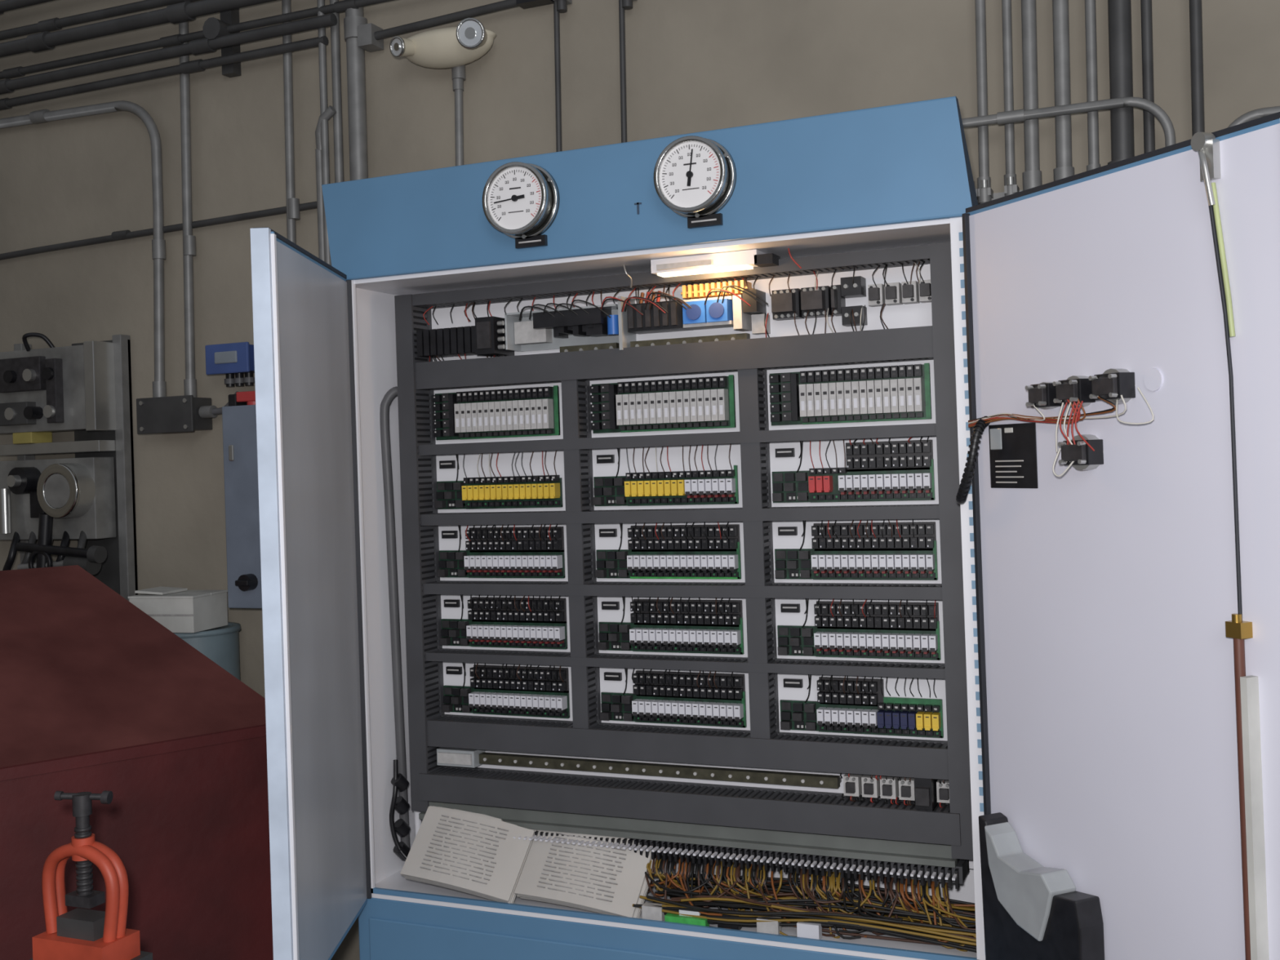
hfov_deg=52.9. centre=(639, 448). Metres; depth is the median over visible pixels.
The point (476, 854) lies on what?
page
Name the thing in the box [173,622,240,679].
drum
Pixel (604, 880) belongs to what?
page
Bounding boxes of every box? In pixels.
[136,391,237,434]
[222,391,262,608]
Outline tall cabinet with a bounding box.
[249,96,1279,959]
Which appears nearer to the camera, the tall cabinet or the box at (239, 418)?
the tall cabinet
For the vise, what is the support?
on the floor
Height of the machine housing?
1.235 m
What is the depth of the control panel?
3.42 m
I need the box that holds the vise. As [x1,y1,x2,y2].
[29,790,152,959]
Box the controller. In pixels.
[204,342,254,386]
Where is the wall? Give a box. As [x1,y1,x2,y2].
[0,0,1279,959]
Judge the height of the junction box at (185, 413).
0.097 m
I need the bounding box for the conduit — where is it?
[0,0,1279,397]
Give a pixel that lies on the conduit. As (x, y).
(224, 33)
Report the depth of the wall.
3.14 m
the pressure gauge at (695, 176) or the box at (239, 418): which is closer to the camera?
the pressure gauge at (695, 176)
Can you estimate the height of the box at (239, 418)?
0.530 m
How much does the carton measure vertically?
0.100 m
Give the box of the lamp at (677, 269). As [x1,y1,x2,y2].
[622,248,801,288]
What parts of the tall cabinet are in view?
door, header panel, door cord, door, door latch rod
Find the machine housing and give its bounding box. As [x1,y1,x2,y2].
[0,564,273,959]
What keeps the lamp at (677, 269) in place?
on the tall cabinet
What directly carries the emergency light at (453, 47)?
attached to the wall
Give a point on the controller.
(230, 359)
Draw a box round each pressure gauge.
[482,161,559,248]
[653,135,736,228]
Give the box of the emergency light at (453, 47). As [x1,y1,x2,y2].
[389,17,496,80]
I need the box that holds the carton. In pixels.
[128,586,227,632]
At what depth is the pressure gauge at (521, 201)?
2.43 m
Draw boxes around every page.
[400,805,537,903]
[514,829,657,918]
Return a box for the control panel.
[0,332,137,600]

